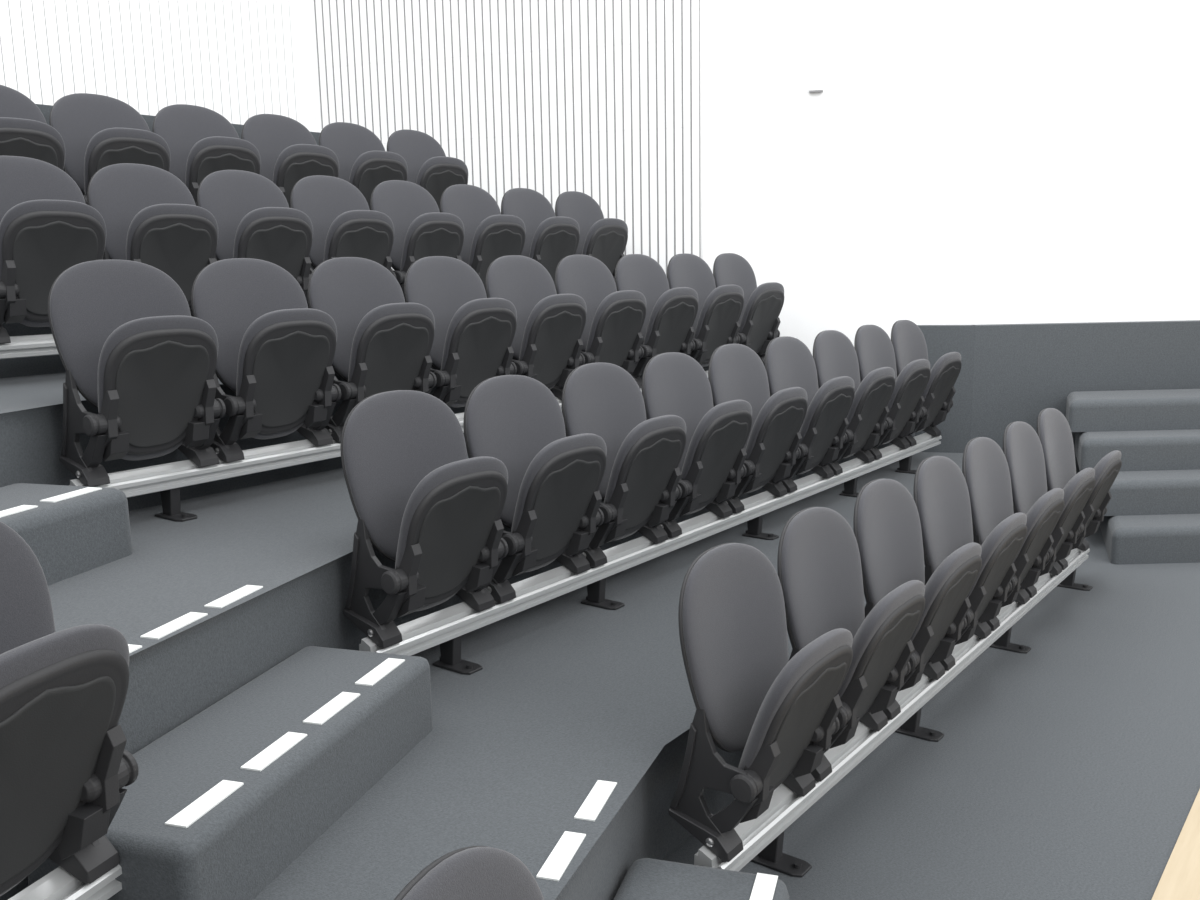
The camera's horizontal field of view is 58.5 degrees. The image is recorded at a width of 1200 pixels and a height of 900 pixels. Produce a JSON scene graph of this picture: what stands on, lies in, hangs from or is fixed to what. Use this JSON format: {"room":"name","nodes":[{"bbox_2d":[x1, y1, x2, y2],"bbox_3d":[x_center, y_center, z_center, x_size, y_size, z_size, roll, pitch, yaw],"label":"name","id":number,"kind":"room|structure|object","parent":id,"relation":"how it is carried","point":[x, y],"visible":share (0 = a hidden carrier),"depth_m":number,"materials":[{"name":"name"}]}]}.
{"room":"lecture hall","nodes":[
{"label":"lecture hall","id":0,"kind":"room"},
{"bbox_2d":[36,104,319,269],"bbox_3d":[-3.961,-1.055,4.173,0.100,0.901,8.000,6,13,37],"label":"wall","id":1,"kind":"structure","parent":0,"point":[45,109],"depth_m":5.92,"materials":[{"name":"grey paint"}]},
{"bbox_2d":[296,0,315,131],"bbox_3d":[-4.731,-1.367,5.163,0.150,4.700,8.700,6,13,37],"label":"wall","id":2,"kind":"structure","parent":0,"point":[302,5],"depth_m":8.11,"materials":[{"name":"white paint"}]},
{"bbox_2d":[0,0,266,119],"bbox_3d":[-4.786,-2.168,4.815,0.006,3.000,8.330,6,13,37],"label":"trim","id":3,"kind":"structure","parent":2,"relation":"attached to","point":[31,0],"depth_m":6.80,"materials":[{"name":"grey"}]},
{"bbox_2d":[0,0,303,124],"bbox_3d":[-4.780,-2.167,4.811,0.008,2.999,8.324,6,13,37],"label":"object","id":4,"kind":"structure","parent":2,"relation":"attached to","point":[270,57],"depth_m":7.16,"materials":[{"name":"white paint"}]},
{"bbox_2d":[700,0,987,355],"bbox_3d":[0.189,-1.921,7.774,4.854,4.700,0.150,2,10,15],"label":"wall","id":5,"kind":"structure","parent":0,"point":[855,196],"depth_m":7.27,"materials":[{"name":"white paint"}]},
{"bbox_2d":[308,0,698,273],"bbox_3d":[-0.751,-2.619,7.804,2.975,3.299,0.008,2,10,15],"label":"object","id":6,"kind":"structure","parent":5,"relation":"attached to","point":[400,3],"depth_m":7.72,"materials":[{"name":"white paint"}]},
{"bbox_2d":[314,0,700,275],"bbox_3d":[-0.749,-2.620,7.811,2.989,3.300,0.006,2,10,15],"label":"wall slats","id":7,"kind":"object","parent":5,"relation":"attached to","point":[314,0],"depth_m":7.71,"materials":[{"name":"grey"}]},
{"bbox_2d":[808,85,823,92],"bbox_3d":[1.456,-2.434,7.220,0.100,0.042,0.050,2,10,15],"label":"wall sensor","id":8,"kind":"object","parent":5,"relation":"attached to","point":[811,88],"visible":1,"depth_m":7.20,"materials":[{"name":"white paint"}]},
{"bbox_2d":[661,525,1199,899],"bbox_3d":[0.476,1.036,4.188,10.100,0.104,12.800,6,13,37],"label":"floor","id":9,"kind":"structure","parent":0,"point":[1067,767],"depth_m":3.55,"materials":[{"name":"grey carpet"}]},
{"bbox_2d":[253,452,962,899],"bbox_3d":[-1.526,0.821,4.247,6.334,0.384,10.520,6,13,37],"label":"tier","id":10,"kind":"object","parent":9,"relation":"on","point":[568,695],"depth_m":3.02,"materials":[{"name":"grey carpet"}]},
{"bbox_2d":[8,864,121,899],"bbox_3d":[-1.257,1.030,1.385,0.167,0.193,1.667,3,11,20],"label":"rail","id":11,"kind":"object","parent":10,"relation":"on","point":[58,884],"visible":0.53,"depth_m":2.05,"materials":[{"name":"silver metal"}]},
{"bbox_2d":[0,521,138,895],"bbox_3d":[-1.066,0.487,1.834,0.364,0.758,0.516,3,11,20],"label":"chair","id":12,"kind":"object","parent":11,"relation":"on","point":[65,766],"visible":1,"depth_m":1.89,"materials":[{"name":"grey fabric"}]},
{"bbox_2d":[28,646,432,899],"bbox_3d":[-0.839,0.782,2.662,0.420,0.224,1.085,2,10,17],"label":"step","id":13,"kind":"structure","parent":10,"relation":"on","point":[236,849],"depth_m":2.48,"materials":[{"name":"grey carpet"}]},
{"bbox_2d":[0,433,914,899],"bbox_3d":[-2.048,0.416,4.247,5.432,0.443,10.006,6,13,37],"label":"tier","id":14,"kind":"object","parent":10,"relation":"on","point":[292,538],"depth_m":3.16,"materials":[{"name":"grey carpet"}]},
{"bbox_2d":[0,483,132,585],"bbox_3d":[-1.888,0.322,2.870,0.455,0.220,1.300,2,10,17],"label":"step","id":15,"kind":"structure","parent":14,"relation":"on","point":[70,537],"depth_m":3.21,"materials":[{"name":"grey carpet"}]},
{"bbox_2d":[0,358,708,510],"bbox_3d":[-2.646,-0.032,4.339,4.291,0.438,9.556,6,13,37],"label":"tier","id":16,"kind":"object","parent":14,"relation":"on","point":[31,407],"visible":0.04,"depth_m":3.88,"materials":[{"name":"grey carpet"}]},
{"bbox_2d":[0,334,58,358],"bbox_3d":[-1.165,-0.663,5.941,0.167,0.193,4.252,6,13,37],"label":"rail","id":17,"kind":"object","parent":16,"relation":"on","point":[29,345],"visible":0.02,"depth_m":4.41,"materials":[{"name":"silver metal"}]},
{"bbox_2d":[0,156,105,343],"bbox_3d":[-2.303,-0.833,4.417,0.364,0.758,0.516,6,13,37],"label":"chair","id":18,"kind":"object","parent":17,"relation":"on","point":[47,226],"visible":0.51,"depth_m":4.35,"materials":[{"name":"grey fabric"}]},
{"bbox_2d":[87,163,217,316],"bbox_3d":[-1.981,-0.911,4.830,0.364,0.758,0.516,6,13,37],"label":"chair","id":19,"kind":"object","parent":17,"relation":"on","point":[151,217],"visible":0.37,"depth_m":4.76,"materials":[{"name":"grey fabric"}]},
{"bbox_2d":[197,170,312,302],"bbox_3d":[-1.659,-0.990,5.243,0.364,0.758,0.516,6,13,37],"label":"chair","id":20,"kind":"object","parent":17,"relation":"on","point":[254,218],"visible":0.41,"depth_m":5.18,"materials":[{"name":"grey fabric"}]},
{"bbox_2d":[290,175,395,307],"bbox_3d":[-1.336,-1.069,5.657,0.364,0.758,0.516,6,13,37],"label":"chair","id":21,"kind":"object","parent":17,"relation":"on","point":[343,222],"visible":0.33,"depth_m":5.59,"materials":[{"name":"grey fabric"}]},
{"bbox_2d":[370,180,463,297],"bbox_3d":[-1.014,-1.148,6.070,0.364,0.758,0.516,6,13,37],"label":"chair","id":22,"kind":"object","parent":17,"relation":"on","point":[420,229],"visible":0.4,"depth_m":6.00,"materials":[{"name":"grey fabric"}]},
{"bbox_2d":[440,184,525,290],"bbox_3d":[-0.691,-1.227,6.483,0.364,0.758,0.516,6,13,37],"label":"chair","id":23,"kind":"object","parent":17,"relation":"on","point":[489,235],"visible":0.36,"depth_m":6.42,"materials":[{"name":"grey fabric"}]},
{"bbox_2d":[501,188,579,283],"bbox_3d":[-0.369,-1.306,6.896,0.364,0.758,0.516,6,13,37],"label":"chair","id":24,"kind":"object","parent":17,"relation":"on","point":[550,238],"visible":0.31,"depth_m":6.84,"materials":[{"name":"grey fabric"}]},
{"bbox_2d":[555,191,627,279],"bbox_3d":[-0.046,-1.384,7.309,0.364,0.758,0.516,6,13,37],"label":"chair","id":25,"kind":"object","parent":17,"relation":"on","point":[601,238],"visible":0.34,"depth_m":7.27,"materials":[{"name":"grey fabric"}]},
{"bbox_2d":[0,320,65,377],"bbox_3d":[-3.219,-0.456,4.417,3.212,0.392,9.106,6,13,37],"label":"tier","id":26,"kind":"object","parent":16,"relation":"on","point":[38,365],"visible":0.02,"depth_m":4.74,"materials":[{"name":"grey carpet"}]},
{"bbox_3d":[-1.897,-1.057,6.003,0.167,0.193,3.192,6,13,37],"label":"rail","id":27,"kind":"object","parent":26,"relation":"on","visible":0},
{"bbox_2d":[0,85,65,169],"bbox_3d":[-2.712,-1.306,4.892,0.364,0.758,0.516,6,13,37],"label":"chair","id":28,"kind":"object","parent":27,"relation":"on","point":[24,130],"visible":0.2,"depth_m":4.87,"materials":[{"name":"grey fabric"}]},
{"bbox_2d":[49,93,170,204],"bbox_3d":[-2.390,-1.385,5.305,0.364,0.758,0.516,6,13,37],"label":"chair","id":29,"kind":"object","parent":27,"relation":"on","point":[97,132],"visible":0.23,"depth_m":5.22,"materials":[{"name":"grey fabric"}]},
{"bbox_2d":[152,104,260,205],"bbox_3d":[-2.067,-1.464,5.718,0.364,0.758,0.516,6,13,37],"label":"chair","id":30,"kind":"object","parent":27,"relation":"on","point":[202,142],"visible":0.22,"depth_m":5.64,"materials":[{"name":"grey fabric"}]},
{"bbox_2d":[241,114,338,207],"bbox_3d":[-1.745,-1.543,6.132,0.364,0.758,0.516,6,13,37],"label":"chair","id":31,"kind":"object","parent":27,"relation":"on","point":[289,152],"visible":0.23,"depth_m":6.05,"materials":[{"name":"grey fabric"}]},
{"bbox_2d":[319,122,407,208],"bbox_3d":[-1.423,-1.621,6.545,0.364,0.758,0.516,6,13,37],"label":"chair","id":32,"kind":"object","parent":27,"relation":"on","point":[364,162],"visible":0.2,"depth_m":6.47,"materials":[{"name":"grey fabric"}]},
{"bbox_2d":[387,129,467,210],"bbox_3d":[-1.100,-1.700,6.958,0.364,0.758,0.516,6,13,37],"label":"chair","id":33,"kind":"object","parent":27,"relation":"on","point":[429,167],"visible":0.29,"depth_m":6.89,"materials":[{"name":"grey fabric"}]},
{"bbox_2d":[69,371,707,521],"bbox_3d":[-0.298,-0.154,5.481,0.167,0.193,4.782,6,13,37],"label":"rail","id":34,"kind":"object","parent":14,"relation":"on","point":[167,479],"visible":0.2,"depth_m":3.95,"materials":[{"name":"silver metal"}]},
{"bbox_2d":[48,259,225,486],"bbox_3d":[-1.597,-0.285,3.751,0.364,0.758,0.516,6,13,37],"label":"chair","id":35,"kind":"object","parent":34,"relation":"on","point":[127,338],"visible":0.99,"depth_m":3.68,"materials":[{"name":"grey plastic"}]},
{"bbox_2d":[191,258,340,462],"bbox_3d":[-1.274,-0.363,4.164,0.364,0.758,0.516,6,13,37],"label":"chair","id":36,"kind":"object","parent":34,"relation":"on","point":[276,353],"visible":0.95,"depth_m":4.10,"materials":[{"name":"grey plastic"}]},
{"bbox_2d":[307,257,436,441],"bbox_3d":[-0.952,-0.442,4.577,0.364,0.758,0.516,6,13,37],"label":"chair","id":37,"kind":"object","parent":34,"relation":"on","point":[384,343],"visible":0.77,"depth_m":4.51,"materials":[{"name":"grey fabric"}]},
{"bbox_2d":[404,256,516,407],"bbox_3d":[-0.630,-0.521,4.990,0.364,0.758,0.516,6,13,37],"label":"chair","id":38,"kind":"object","parent":34,"relation":"on","point":[474,334],"visible":0.73,"depth_m":4.93,"materials":[{"name":"grey fabric"}]},
{"bbox_2d":[485,255,586,399],"bbox_3d":[-0.307,-0.600,5.404,0.364,0.758,0.516,6,13,37],"label":"chair","id":39,"kind":"object","parent":34,"relation":"on","point":[547,345],"visible":0.77,"depth_m":5.37,"materials":[{"name":"grey fabric"}]},
{"bbox_2d":[555,255,645,374],"bbox_3d":[0.015,-0.679,5.817,0.364,0.758,0.516,6,13,37],"label":"chair","id":40,"kind":"object","parent":34,"relation":"on","point":[615,319],"visible":0.64,"depth_m":5.78,"materials":[{"name":"grey fabric"}]},
{"bbox_2d":[615,254,697,387],"bbox_3d":[0.338,-0.758,6.230,0.364,0.758,0.516,6,13,37],"label":"chair","id":41,"kind":"object","parent":34,"relation":"on","point":[671,314],"visible":0.65,"depth_m":6.17,"materials":[{"name":"grey plastic"}]},
{"bbox_2d":[667,253,743,366],"bbox_3d":[0.660,-0.836,6.643,0.364,0.758,0.516,6,13,37],"label":"chair","id":42,"kind":"object","parent":34,"relation":"on","point":[716,324],"visible":0.69,"depth_m":6.59,"materials":[{"name":"grey plastic"}]},
{"bbox_2d":[713,253,783,363],"bbox_3d":[0.983,-0.915,7.056,0.364,0.758,0.516,6,13,37],"label":"chair","id":43,"kind":"object","parent":34,"relation":"on","point":[759,321],"visible":0.66,"depth_m":7.01,"materials":[{"name":"grey fabric"}]},
{"bbox_2d":[359,433,941,674],"bbox_3d":[0.762,0.328,5.157,0.167,0.193,4.782,6,13,37],"label":"rail","id":44,"kind":"object","parent":10,"relation":"on","point":[445,627],"visible":0.89,"depth_m":4.20,"materials":[{"name":"silver metal"}]},
{"bbox_2d":[340,390,507,647],"bbox_3d":[-0.537,0.198,3.426,0.364,0.758,0.516,6,13,37],"label":"chair","id":45,"kind":"object","parent":44,"relation":"on","point":[431,510],"visible":1,"depth_m":3.35,"materials":[{"name":"grey fabric"}]},
{"bbox_2d":[463,375,606,602],"bbox_3d":[-0.214,0.119,3.839,0.364,0.758,0.516,6,13,37],"label":"chair","id":46,"kind":"object","parent":44,"relation":"on","point":[552,512],"visible":0.89,"depth_m":3.79,"materials":[{"name":"grey fabric"}]},
{"bbox_2d":[562,362,685,566],"bbox_3d":[0.108,0.040,4.253,0.364,0.758,0.516,6,13,37],"label":"chair","id":47,"kind":"object","parent":44,"relation":"on","point":[639,488],"visible":0.9,"depth_m":4.21,"materials":[{"name":"grey fabric"}]},
{"bbox_2d":[642,352,751,537],"bbox_3d":[0.430,-0.039,4.666,0.364,0.758,0.516,6,13,37],"label":"chair","id":48,"kind":"object","parent":44,"relation":"on","point":[711,466],"visible":0.85,"depth_m":4.62,"materials":[{"name":"grey fabric"}]},
{"bbox_2d":[708,344,807,513],"bbox_3d":[0.753,-0.118,5.079,0.364,0.758,0.516,6,13,37],"label":"chair","id":49,"kind":"object","parent":44,"relation":"on","point":[735,371],"visible":0.81,"depth_m":5.04,"materials":[{"name":"grey plastic"}]},
{"bbox_2d":[764,336,854,492],"bbox_3d":[1.075,-0.197,5.492,0.364,0.758,0.516,6,13,37],"label":"chair","id":50,"kind":"object","parent":44,"relation":"on","point":[788,363],"visible":0.77,"depth_m":5.44,"materials":[{"name":"grey fabric"}]},
{"bbox_2d":[813,330,894,474],"bbox_3d":[1.398,-0.275,5.905,0.364,0.758,0.516,6,13,37],"label":"chair","id":51,"kind":"object","parent":44,"relation":"on","point":[834,354],"visible":0.77,"depth_m":5.85,"materials":[{"name":"grey plastic"}]},
{"bbox_2d":[854,325,930,459],"bbox_3d":[1.720,-0.354,6.319,0.364,0.758,0.516,6,13,37],"label":"chair","id":52,"kind":"object","parent":44,"relation":"on","point":[874,349],"visible":0.73,"depth_m":6.26,"materials":[{"name":"grey plastic"}]},
{"bbox_2d":[891,320,961,445],"bbox_3d":[2.043,-0.433,6.732,0.364,0.758,0.516,6,13,37],"label":"chair","id":53,"kind":"object","parent":44,"relation":"on","point":[908,341],"visible":0.69,"depth_m":6.67,"materials":[{"name":"grey plastic"}]},
{"bbox_2d":[613,858,788,899],"bbox_3d":[0.145,1.224,2.317,0.415,0.194,0.950,2,10,17],"label":"step","id":54,"kind":"structure","parent":9,"relation":"on","point":[646,878],"depth_m":2.64,"materials":[{"name":"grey carpet"}]},
{"bbox_2d":[694,548,1092,876],"bbox_3d":[1.439,0.863,4.235,0.167,0.193,3.740,6,13,37],"label":"rail","id":55,"kind":"object","parent":9,"relation":"on","point":[762,837],"visible":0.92,"depth_m":3.47,"materials":[{"name":"silver metal"}]},
{"bbox_2d":[668,543,852,861],"bbox_3d":[0.457,0.655,2.911,0.364,0.758,0.516,6,13,37],"label":"chair","id":56,"kind":"object","parent":55,"relation":"on","point":[747,693],"visible":1,"depth_m":2.83,"materials":[{"name":"grey fabric"}]},
{"bbox_2d":[777,507,924,781],"bbox_3d":[0.781,0.575,3.326,0.364,0.758,0.516,6,13,37],"label":"chair","id":57,"kind":"object","parent":55,"relation":"on","point":[819,568],"visible":0.78,"depth_m":3.28,"materials":[{"name":"grey plastic"}]},
{"bbox_2d":[853,478,981,719],"bbox_3d":[1.106,0.496,3.742,0.364,0.758,0.516,6,13,37],"label":"chair","id":58,"kind":"object","parent":55,"relation":"on","point":[887,530],"visible":0.72,"depth_m":3.69,"materials":[{"name":"grey plastic"}]},
{"bbox_2d":[913,456,1026,670],"bbox_3d":[1.430,0.417,4.157,0.364,0.758,0.516,6,13,37],"label":"chair","id":59,"kind":"object","parent":55,"relation":"on","point":[941,496],"visible":0.7,"depth_m":4.11,"materials":[{"name":"grey fabric"}]},
{"bbox_2d":[962,437,1064,630],"bbox_3d":[1.754,0.338,4.573,0.364,0.758,0.516,6,13,37],"label":"chair","id":60,"kind":"object","parent":55,"relation":"on","point":[985,469],"visible":0.65,"depth_m":4.53,"materials":[{"name":"grey fabric"}]},
{"bbox_2d":[1003,421,1095,597],"bbox_3d":[2.078,0.258,4.989,0.364,0.758,0.516,6,13,37],"label":"chair","id":61,"kind":"object","parent":55,"relation":"on","point":[1022,446],"visible":0.64,"depth_m":4.95,"materials":[{"name":"grey fabric"}]},
{"bbox_2d":[1037,408,1121,569],"bbox_3d":[2.403,0.179,5.404,0.364,0.758,0.516,6,13,37],"label":"chair","id":62,"kind":"object","parent":55,"relation":"on","point":[1054,433],"visible":0.56,"depth_m":5.37,"materials":[{"name":"grey fabric"}]},
{"bbox_2d":[1100,514,1199,564],"bbox_3d":[4.242,0.386,6.619,2.840,0.200,1.364,-1,10,-1],"label":"step","id":63,"kind":"structure","parent":9,"relation":"on","point":[1170,538],"depth_m":5.93,"materials":[{"name":"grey carpet"}]},
{"bbox_2d":[1104,469,1199,515],"bbox_3d":[4.215,0.163,6.737,2.709,0.200,1.053,-1,10,-1],"label":"step","id":64,"kind":"structure","parent":63,"relation":"on","point":[1160,492],"depth_m":6.20,"materials":[{"name":"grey carpet"}]},
{"bbox_2d":[1075,429,1199,470],"bbox_3d":[4.192,-0.059,6.848,2.585,0.200,0.757,-1,10,-1],"label":"step","id":65,"kind":"structure","parent":64,"relation":"on","point":[1150,450],"depth_m":6.46,"materials":[{"name":"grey carpet"}]},
{"bbox_2d":[1066,389,1199,431],"bbox_3d":[4.169,-0.280,6.948,2.470,0.200,0.482,-1,10,-1],"label":"step","id":66,"kind":"structure","parent":65,"relation":"on","point":[1167,409],"depth_m":6.70,"materials":[{"name":"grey carpet"}]},
{"bbox_3d":[-0.266,1.477,0.925,0.167,0.193,1.667,3,11,20],"label":"rail","id":67,"kind":"object","parent":9,"relation":"on","visible":0},
{"bbox_2d":[394,846,543,899],"bbox_3d":[-0.075,0.935,1.375,0.364,0.758,0.516,3,11,20],"label":"chair","id":68,"kind":"object","parent":67,"relation":"on","point":[471,872],"visible":1,"depth_m":1.46,"materials":[{"name":"grey plastic"}]},
{"bbox_2d":[915,325,975,452],"bbox_3d":[2.325,-0.230,7.334,0.408,1.240,0.110,2,10,16],"label":"wall","id":69,"kind":"structure","parent":0,"point":[940,340],"depth_m":7.21,"materials":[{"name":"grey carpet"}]},
{"bbox_2d":[969,0,1199,324],"bbox_3d":[4.472,-1.895,7.147,3.997,4.700,0.150,-1,10,0],"label":"wall","id":70,"kind":"structure","parent":0,"point":[1089,202],"depth_m":7.06,"materials":[{"name":"white paint"}]},
{"bbox_2d":[971,320,1199,473],"bbox_3d":[4.504,-0.265,7.291,3.997,1.240,0.110,-1,10,0],"label":"wall","id":71,"kind":"structure","parent":0,"point":[1021,371],"depth_m":7.17,"materials":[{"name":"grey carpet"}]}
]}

